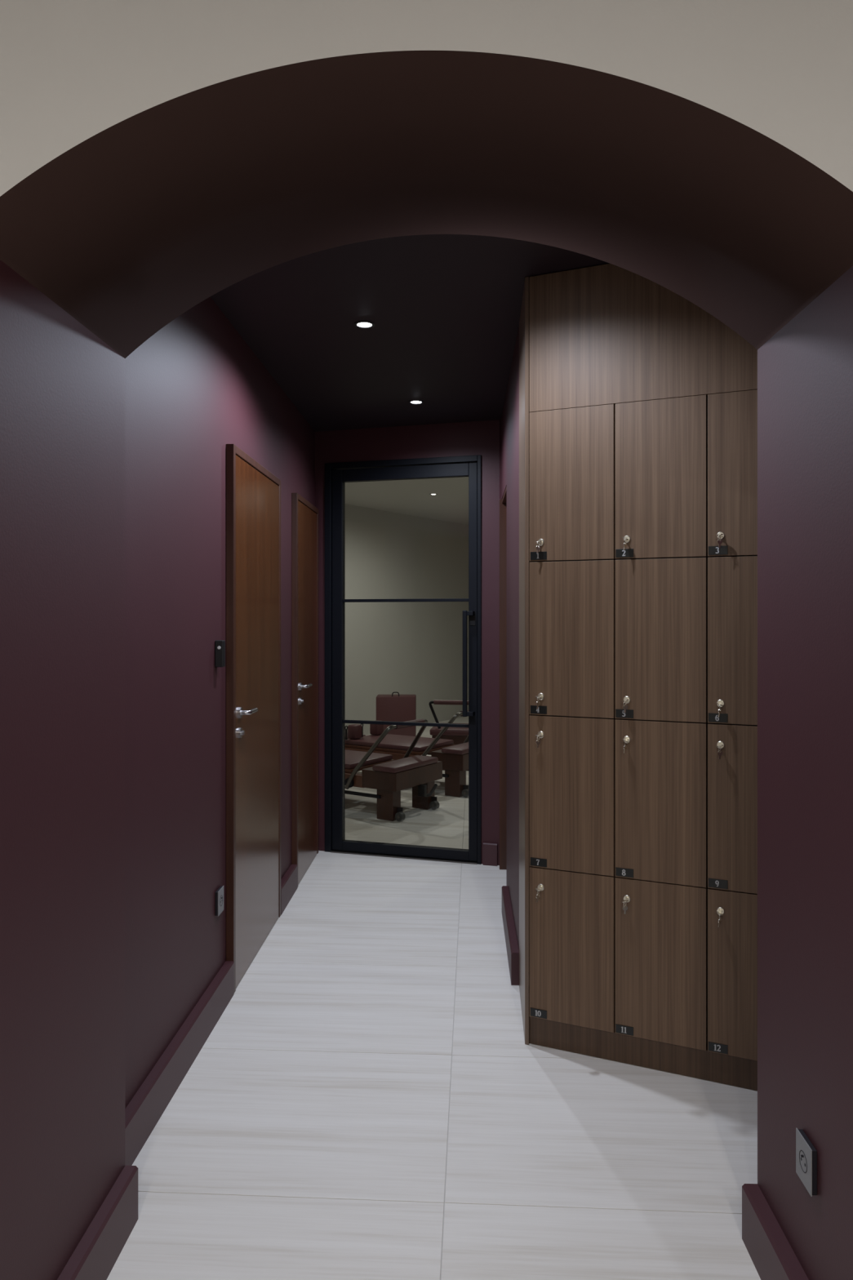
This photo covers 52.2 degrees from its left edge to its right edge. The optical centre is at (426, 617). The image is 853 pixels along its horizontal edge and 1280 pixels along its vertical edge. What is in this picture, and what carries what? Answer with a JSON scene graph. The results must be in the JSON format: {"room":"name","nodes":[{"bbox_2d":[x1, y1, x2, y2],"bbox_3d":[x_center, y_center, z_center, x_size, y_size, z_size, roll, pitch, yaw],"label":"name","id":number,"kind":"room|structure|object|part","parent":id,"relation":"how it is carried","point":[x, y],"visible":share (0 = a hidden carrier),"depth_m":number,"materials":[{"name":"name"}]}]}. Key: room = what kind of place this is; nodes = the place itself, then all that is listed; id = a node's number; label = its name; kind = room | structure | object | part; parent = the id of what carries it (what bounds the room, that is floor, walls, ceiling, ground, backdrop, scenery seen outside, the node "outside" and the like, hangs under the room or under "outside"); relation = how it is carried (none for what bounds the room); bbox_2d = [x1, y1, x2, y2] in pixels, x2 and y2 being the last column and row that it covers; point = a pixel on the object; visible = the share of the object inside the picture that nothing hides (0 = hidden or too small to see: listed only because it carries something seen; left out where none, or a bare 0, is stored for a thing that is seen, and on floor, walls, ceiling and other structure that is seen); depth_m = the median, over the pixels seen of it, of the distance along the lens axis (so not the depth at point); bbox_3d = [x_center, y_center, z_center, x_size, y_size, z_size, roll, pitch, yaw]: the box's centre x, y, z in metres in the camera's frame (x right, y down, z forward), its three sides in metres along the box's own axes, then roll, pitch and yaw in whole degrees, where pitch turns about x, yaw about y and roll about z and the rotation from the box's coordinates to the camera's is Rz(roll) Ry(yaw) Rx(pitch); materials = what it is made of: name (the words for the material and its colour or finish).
{"room":"locker corridor","nodes":[
{"label":"locker corridor","id":0,"kind":"room"},
{"bbox_2d":[124,297,315,1108],"bbox_3d":[-0.812,0.142,3.829,0.150,2.555,3.550,0,0,2],"label":"wall","id":1,"kind":"structure","parent":0,"point":[194,388],"depth_m":2.74,"materials":[{"name":"paint"}]},
{"bbox_2d":[124,960,234,1165],"bbox_3d":[-0.764,1.357,2.671,0.031,0.126,1.225,0,0,2],"label":"baseboard","id":2,"kind":"structure","parent":1,"relation":"attached to","point":[149,1102],"depth_m":2.61,"materials":[{"name":"paint"}]},
{"bbox_2d":[215,885,223,916],"bbox_3d":[-0.753,1.032,3.174,0.016,0.089,0.074,0,0,2],"label":"wall socket","id":3,"kind":"object","parent":1,"relation":"attached to","point":[220,892],"visible":1,"depth_m":3.16,"materials":[{"name":"grey plastic"}]},
{"bbox_2d":[214,640,225,666],"bbox_3d":[-0.747,0.130,3.148,0.030,0.096,0.037,0,0,2],"label":"wall control","id":4,"kind":"object","parent":1,"relation":"attached to","point":[220,645],"visible":1,"depth_m":3.13,"materials":[{"name":"black plastic"}]},
{"bbox_2d":[226,444,280,992],"bbox_3d":[-0.702,0.382,3.718,0.078,2.076,0.872,0,0,2],"label":"door","id":5,"kind":"structure","parent":1,"relation":"in","point":[253,493],"depth_m":3.59,"materials":[{"name":"brown wood"}]},
{"bbox_3d":[-0.699,0.368,3.420,0.051,0.018,0.109,0,0,2],"label":"lever","id":6,"kind":"part","parent":5,"relation":"part of","materials":[{"name":"silver metal"}]},
{"bbox_2d":[280,864,297,915],"bbox_3d":[-0.701,1.357,4.365,0.031,0.126,0.412,0,0,2],"label":"baseboard","id":7,"kind":"structure","parent":1,"relation":"attached to","point":[289,881],"depth_m":4.35,"materials":[{"name":"paint"}]},
{"bbox_2d":[291,493,318,887],"bbox_3d":[-0.657,0.382,4.918,0.078,2.076,0.700,0,0,2],"label":"door","id":8,"kind":"structure","parent":1,"relation":"in","point":[304,516],"depth_m":4.81,"materials":[{"name":"brown wood"}]},
{"bbox_3d":[-0.651,0.368,4.706,0.051,0.018,0.109,0,0,2],"label":"lever","id":9,"kind":"part","parent":8,"relation":"part of","materials":[{"name":"silver metal"}]},
{"bbox_2d":[345,504,468,735],"bbox_3d":[-0.761,0.045,10.590,0.120,2.750,7.399,0,0,34],"label":"wall","id":10,"kind":"structure","parent":0,"point":[402,647],"depth_m":11.20,"materials":[{"name":"paint"}]},
{"bbox_2d":[345,476,468,524],"bbox_3d":[1.167,-1.380,8.360,5.942,0.100,9.129,0,0,34],"label":"ceiling","id":11,"kind":"structure","parent":0,"point":[412,497],"depth_m":9.57,"materials":[{"name":"paint"}]},
{"bbox_2d":[315,419,499,865],"bbox_3d":[-0.042,0.045,5.189,1.340,2.750,0.120,0,0,16],"label":"wall","id":12,"kind":"structure","parent":0,"point":[473,437],"depth_m":5.02,"materials":[{"name":"paint"}]},
{"bbox_2d":[324,454,481,864],"bbox_3d":[-0.145,0.241,5.172,0.972,2.357,0.152,0,0,16],"label":"door","id":13,"kind":"structure","parent":12,"relation":"in","point":[336,474],"depth_m":5.22,"materials":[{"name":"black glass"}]},
{"bbox_3d":[0.249,0.552,5.013,0.050,0.024,0.058,0,0,16],"label":"handle mount","id":14,"kind":"part","parent":13,"relation":"part of","materials":[{"name":"black metal"}]},
{"bbox_3d":[0.249,-0.025,5.013,0.050,0.024,0.058,0,0,16],"label":"handle mount","id":15,"kind":"part","parent":13,"relation":"part of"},
{"bbox_3d":[0.268,0.005,5.034,0.033,0.080,0.008,0,0,16],"label":"lock plate","id":16,"kind":"part","parent":13,"relation":"part of","materials":[{"name":"black plastic"}]},
{"bbox_2d":[483,842,497,866],"bbox_3d":[0.366,1.357,4.996,0.083,0.126,0.020,0,0,16],"label":"baseboard","id":17,"kind":"structure","parent":12,"relation":"attached to","point":[490,849],"depth_m":4.99,"materials":[{"name":"paint"}]},
{"bbox_2d":[210,234,609,431],"bbox_3d":[0.125,-1.185,3.770,2.450,0.100,3.560,0,0,0],"label":"ceiling","id":18,"kind":"structure","parent":0,"point":[444,309],"depth_m":3.37,"materials":[{"name":"paint"}]},
{"bbox_2d":[354,320,374,328],"bbox_3d":[-0.240,-1.131,3.367,0.082,0.007,0.082,0,0,0],"label":"recessed light","id":19,"kind":"object","parent":18,"relation":"in","point":[361,324],"visible":1,"depth_m":3.36,"materials":[{"name":"white"}]},
{"bbox_2d":[408,400,423,404],"bbox_3d":[-0.054,-1.131,4.577,0.082,0.007,0.082,0,0,0],"label":"recessed light","id":20,"kind":"object","parent":18,"relation":"in","point":[412,402],"visible":1,"depth_m":4.57,"materials":[{"name":"white"}]},
{"bbox_2d":[0,0,852,1279],"bbox_3d":[0.000,-0.080,1.711,4.600,3.000,0.692,0,0,0],"label":"wall","id":21,"kind":"structure","parent":0,"point":[157,157],"depth_m":1.60,"materials":[{"name":"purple paint"}]},
{"bbox_2d":[57,1164,137,1279],"bbox_3d":[-0.707,1.357,1.713,0.031,0.126,0.687,0,0,2],"label":"baseboard","id":22,"kind":"structure","parent":21,"relation":"attached to","point":[95,1256],"depth_m":1.89,"materials":[{"name":"paint"}]},
{"bbox_2d":[742,1183,808,1279],"bbox_3d":[0.729,1.357,1.678,0.035,0.126,0.625,0,0,2],"label":"baseboard","id":23,"kind":"structure","parent":21,"relation":"attached to","point":[772,1255],"depth_m":1.86,"materials":[{"name":"paint"}]},
{"bbox_2d":[795,1127,817,1196],"bbox_3d":[0.739,1.060,1.697,0.016,0.089,0.074,0,0,2],"label":"wall socket","id":24,"kind":"object","parent":21,"relation":"attached to","point":[806,1152],"visible":1,"depth_m":1.68,"materials":[{"name":"grey plastic"}]},
{"bbox_2d":[799,1149,807,1173],"bbox_3d":[0.733,1.060,1.697,0.004,0.038,0.038,0,0,2],"label":"outlet","id":25,"kind":"object","parent":24,"relation":"attached to","point":[802,1153],"depth_m":1.70,"materials":[{"name":"grey plastic"}]},
{"bbox_2d":[106,716,760,1279],"bbox_3d":[1.250,1.460,6.980,15.500,0.080,20.039,0,0,0],"label":"floor","id":26,"kind":"structure","parent":0,"point":[369,1100],"depth_m":2.42,"materials":[{"name":"tile"}]},
{"bbox_2d":[345,718,442,821],"bbox_3d":[-1.013,1.082,6.897,2.390,0.677,0.651,0,0,34],"label":"pilates reformer","id":27,"kind":"object","parent":26,"relation":"on","point":[384,774],"visible":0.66,"depth_m":6.21,"materials":[{"name":"red wood"}]},
{"bbox_3d":[-1.209,1.165,6.710,1.870,0.086,0.050,0,0,34],"label":"rail","id":28,"kind":"part","parent":27,"relation":"part of","materials":[{"name":"red wood"}]},
{"bbox_3d":[-0.267,1.312,6.150,0.140,0.215,0.100,0,0,34],"label":"leg","id":29,"kind":"part","parent":27,"relation":"part of","materials":[{"name":"red wood"}]},
{"bbox_3d":[-0.023,1.312,6.516,0.140,0.215,0.100,0,0,34],"label":"leg","id":30,"kind":"part","parent":27,"relation":"part of","materials":[{"name":"red wood"}]},
{"bbox_3d":[0.016,1.252,6.342,0.062,0.092,0.181,0,0,41],"label":"height lever","id":31,"kind":"part","parent":27,"relation":"part of","materials":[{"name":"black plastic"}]},
{"bbox_2d":[376,691,416,736],"bbox_3d":[-0.340,1.122,9.800,0.440,0.596,0.280,0,0,1],"label":"box","id":32,"kind":"object","parent":26,"relation":"on","point":[389,708],"visible":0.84,"depth_m":9.66,"materials":[{"name":"leather"}]},
{"bbox_2d":[345,709,468,797],"bbox_3d":[-0.515,1.082,7.707,2.390,0.677,0.651,0,0,34],"label":"pilates reformer","id":33,"kind":"object","parent":26,"relation":"on","point":[454,757],"visible":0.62,"depth_m":7.18,"materials":[{"name":"brown leather"}]},
{"bbox_3d":[-0.693,0.993,7.519,0.020,0.123,0.040,0,0,34],"label":"rope post","id":34,"kind":"part","parent":33,"relation":"part of","materials":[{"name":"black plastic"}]},
{"bbox_3d":[-0.572,0.993,7.703,0.020,0.123,0.040,0,0,34],"label":"rope post","id":35,"kind":"part","parent":33,"relation":"part of","materials":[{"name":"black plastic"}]},
{"bbox_3d":[-0.711,1.165,7.519,1.870,0.086,0.050,0,0,34],"label":"rail","id":36,"kind":"part","parent":33,"relation":"part of","materials":[{"name":"red wood"}]},
{"bbox_3d":[0.231,1.312,6.960,0.140,0.215,0.100,0,0,34],"label":"leg","id":37,"kind":"part","parent":33,"relation":"part of","materials":[{"name":"red wood"}]},
{"bbox_2d":[428,699,468,770],"bbox_3d":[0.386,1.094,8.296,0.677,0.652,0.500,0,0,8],"label":"pilates reformer","id":38,"kind":"object","parent":26,"relation":"on","point":[459,735],"visible":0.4,"depth_m":8.09,"materials":[{"name":"leather"}]},
{"bbox_3d":[0.390,1.065,8.296,0.660,0.060,0.500,0,0,8],"label":"seat","id":39,"kind":"part","parent":38,"relation":"part of","materials":[{"name":"leather"}]},
{"bbox_2d":[519,263,757,1090],"bbox_3d":[0.727,0.143,2.952,0.798,2.553,0.815,0,0,0],"label":"lockers","id":40,"kind":"object","parent":26,"relation":"on","point":[638,405],"visible":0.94,"depth_m":2.75,"materials":[{"name":"brown wood"}]},
{"bbox_3d":[0.352,0.143,3.126,0.019,2.553,0.468,0,0,4],"label":"panel","id":41,"kind":"part","parent":40,"relation":"part of","materials":[{"name":"brown wood"}]},
{"bbox_2d":[535,887,542,902],"bbox_3d":[0.368,0.908,2.852,0.031,0.042,0.021,0,0,-40],"label":"key","id":42,"kind":"object","parent":40,"relation":"attached to","point":[538,895],"visible":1,"depth_m":2.84,"materials":[{"name":"silver metal"}]},
{"bbox_2d":[535,734,542,747],"bbox_3d":[0.367,0.405,2.852,0.021,0.041,0.033,0,0,24],"label":"key","id":43,"kind":"object","parent":40,"relation":"attached to","point":[538,741],"visible":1,"depth_m":2.84,"materials":[{"name":"silver metal"}]},
{"bbox_2d":[535,696,542,709],"bbox_3d":[0.368,0.278,2.852,0.031,0.042,0.021,0,0,-40],"label":"key","id":44,"kind":"object","parent":40,"relation":"attached to","point":[538,703],"visible":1,"depth_m":2.84,"materials":[{"name":"silver metal"}]},
{"bbox_2d":[535,541,542,553],"bbox_3d":[0.367,-0.231,2.852,0.021,0.041,0.033,0,0,24],"label":"key","id":45,"kind":"object","parent":40,"relation":"attached to","point":[538,547],"visible":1,"depth_m":2.84,"materials":[{"name":"silver metal"}]},
{"bbox_3d":[0.371,1.307,2.877,0.056,0.026,0.003,0,0,24],"label":"number plate","id":46,"kind":"part","parent":40,"relation":"part of","materials":[{"name":"black plastic"}]},
{"bbox_3d":[0.371,0.808,2.877,0.056,0.026,0.003,0,0,24],"label":"number plate","id":47,"kind":"part","parent":40,"relation":"part of","materials":[{"name":"black plastic"}]},
{"bbox_3d":[0.371,0.304,2.877,0.056,0.026,0.003,0,0,24],"label":"number plate","id":48,"kind":"part","parent":40,"relation":"part of","materials":[{"name":"black plastic"}]},
{"bbox_3d":[0.371,-0.205,2.877,0.056,0.026,0.003,0,0,24],"label":"number plate","id":49,"kind":"part","parent":40,"relation":"part of","materials":[{"name":"black plastic"}]},
{"bbox_3d":[0.473,1.077,2.843,0.280,0.496,0.019,0,0,24],"label":"locker door","id":50,"kind":"part","parent":40,"relation":"part of","materials":[{"name":"brown wood"}]},
{"bbox_3d":[0.473,0.575,2.843,0.280,0.501,0.019,0,0,24],"label":"locker door","id":51,"kind":"part","parent":40,"relation":"part of","materials":[{"name":"brown wood"}]},
{"bbox_3d":[0.473,0.069,2.843,0.280,0.506,0.019,0,0,24],"label":"locker door","id":52,"kind":"part","parent":40,"relation":"part of","materials":[{"name":"brown wood"}]},
{"bbox_3d":[0.473,-0.435,2.843,0.280,0.494,0.019,0,0,24],"label":"locker door","id":53,"kind":"part","parent":40,"relation":"part of","materials":[{"name":"brown wood"}]},
{"bbox_3d":[0.628,1.307,2.761,0.056,0.026,0.003,0,0,24],"label":"number plate","id":54,"kind":"part","parent":40,"relation":"part of","materials":[{"name":"black plastic"}]},
{"bbox_3d":[0.628,0.808,2.761,0.056,0.026,0.003,0,0,24],"label":"number plate","id":55,"kind":"part","parent":40,"relation":"part of","materials":[{"name":"black plastic"}]},
{"bbox_3d":[0.628,0.304,2.761,0.056,0.026,0.003,0,0,24],"label":"number plate","id":56,"kind":"part","parent":40,"relation":"part of","materials":[{"name":"black plastic"}]},
{"bbox_3d":[0.628,-0.205,2.761,0.056,0.026,0.003,0,0,24],"label":"number plate","id":57,"kind":"part","parent":40,"relation":"part of","materials":[{"name":"black plastic"}]},
{"bbox_2d":[622,898,628,913],"bbox_3d":[0.625,0.907,2.737,0.020,0.043,0.030,0,0,-2],"label":"key","id":58,"kind":"object","parent":40,"relation":"attached to","point":[624,908],"visible":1,"depth_m":2.73,"materials":[{"name":"silver metal"}]},
{"bbox_2d":[622,699,628,712],"bbox_3d":[0.625,0.277,2.737,0.020,0.043,0.030,0,0,-2],"label":"key","id":59,"kind":"object","parent":40,"relation":"attached to","point":[625,707],"visible":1,"depth_m":2.73,"materials":[{"name":"silver metal"}]},
{"bbox_2d":[622,738,628,753],"bbox_3d":[0.625,0.403,2.736,0.020,0.044,0.033,0,0,24],"label":"key","id":60,"kind":"object","parent":40,"relation":"attached to","point":[624,740],"visible":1,"depth_m":2.73,"materials":[{"name":"silver metal"}]},
{"bbox_2d":[622,537,628,550],"bbox_3d":[0.625,-0.232,2.736,0.020,0.044,0.033,0,0,24],"label":"key","id":61,"kind":"object","parent":40,"relation":"attached to","point":[624,543],"visible":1,"depth_m":2.73,"materials":[{"name":"silver metal"}]},
{"bbox_3d":[0.732,-0.907,2.727,0.848,0.449,0.019,0,0,24],"label":"filler panel","id":62,"kind":"part","parent":40,"relation":"part of","materials":[{"name":"brown wood"}]},
{"bbox_3d":[0.732,1.077,2.727,0.278,0.496,0.019,0,0,24],"label":"locker door","id":63,"kind":"part","parent":40,"relation":"part of","materials":[{"name":"brown wood"}]},
{"bbox_3d":[0.732,0.575,2.727,0.278,0.501,0.019,0,0,24],"label":"locker door","id":64,"kind":"part","parent":40,"relation":"part of","materials":[{"name":"brown wood"}]},
{"bbox_3d":[0.732,0.069,2.727,0.278,0.506,0.019,0,0,24],"label":"locker door","id":65,"kind":"part","parent":40,"relation":"part of","materials":[{"name":"brown wood"}]},
{"bbox_3d":[0.732,-0.435,2.727,0.278,0.494,0.019,0,0,24],"label":"locker door","id":66,"kind":"part","parent":40,"relation":"part of","materials":[{"name":"brown wood"}]},
{"bbox_3d":[0.886,1.307,2.646,0.056,0.026,0.003,0,0,24],"label":"number plate","id":67,"kind":"part","parent":40,"relation":"part of","materials":[{"name":"black plastic"}]},
{"bbox_3d":[0.886,0.808,2.646,0.056,0.026,0.003,0,0,24],"label":"number plate","id":68,"kind":"part","parent":40,"relation":"part of","materials":[{"name":"black plastic"}]},
{"bbox_3d":[0.886,0.304,2.646,0.056,0.026,0.003,0,0,24],"label":"number plate","id":69,"kind":"part","parent":40,"relation":"part of","materials":[{"name":"black plastic"}]},
{"bbox_3d":[0.886,-0.205,2.646,0.056,0.026,0.003,0,0,24],"label":"number plate","id":70,"kind":"part","parent":40,"relation":"part of","materials":[{"name":"black plastic"}]},
{"bbox_2d":[715,533,723,547],"bbox_3d":[0.882,-0.231,2.621,0.021,0.042,0.030,0,0,-3],"label":"key","id":71,"kind":"object","parent":40,"relation":"attached to","point":[719,541],"visible":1,"depth_m":2.61,"materials":[{"name":"silver metal"}]},
{"bbox_2d":[715,745,723,759],"bbox_3d":[0.882,0.404,2.621,0.021,0.042,0.030,0,0,-3],"label":"key","id":72,"kind":"object","parent":40,"relation":"attached to","point":[719,753],"visible":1,"depth_m":2.61,"materials":[{"name":"silver metal"}]},
{"bbox_2d":[715,911,723,927],"bbox_3d":[0.883,0.907,2.620,0.020,0.043,0.033,0,0,24],"label":"key","id":73,"kind":"object","parent":40,"relation":"attached to","point":[719,913],"visible":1,"depth_m":2.61,"materials":[{"name":"silver metal"}]},
{"bbox_2d":[715,702,723,716],"bbox_3d":[0.883,0.277,2.620,0.020,0.043,0.033,0,0,24],"label":"key","id":74,"kind":"object","parent":40,"relation":"attached to","point":[719,704],"visible":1,"depth_m":2.61,"materials":[{"name":"silver metal"}]},
{"bbox_3d":[0.990,1.077,2.611,0.278,0.496,0.019,0,0,24],"label":"locker door","id":75,"kind":"part","parent":40,"relation":"part of","materials":[{"name":"brown wood"}]},
{"bbox_3d":[0.990,0.575,2.611,0.278,0.501,0.019,0,0,24],"label":"locker door","id":76,"kind":"part","parent":40,"relation":"part of","materials":[{"name":"brown wood"}]},
{"bbox_3d":[0.990,0.069,2.611,0.278,0.506,0.019,0,0,24],"label":"locker door","id":77,"kind":"part","parent":40,"relation":"part of","materials":[{"name":"brown wood"}]},
{"bbox_3d":[0.990,-0.435,2.611,0.278,0.494,0.019,0,0,24],"label":"locker door","id":78,"kind":"part","parent":40,"relation":"part of","materials":[{"name":"brown wood"}]},
{"bbox_2d":[499,326,519,949],"bbox_3d":[0.744,0.142,4.177,0.772,2.555,1.629,0,0,0],"label":"wall","id":79,"kind":"structure","parent":0,"point":[509,420],"depth_m":3.91,"materials":[{"name":"paint"}]},
{"bbox_2d":[499,488,506,869],"bbox_3d":[0.475,0.377,4.640,0.150,2.087,0.571,0,0,2],"label":"door","id":80,"kind":"structure","parent":79,"relation":"in","point":[502,502],"depth_m":4.91,"materials":[{"name":"brown wood"}]},
{"bbox_2d":[502,885,519,985],"bbox_3d":[0.361,1.357,3.782,0.031,0.126,0.839,0,0,2],"label":"baseboard","id":81,"kind":"structure","parent":79,"relation":"attached to","point":[512,946],"depth_m":3.58,"materials":[{"name":"paint"}]}
]}

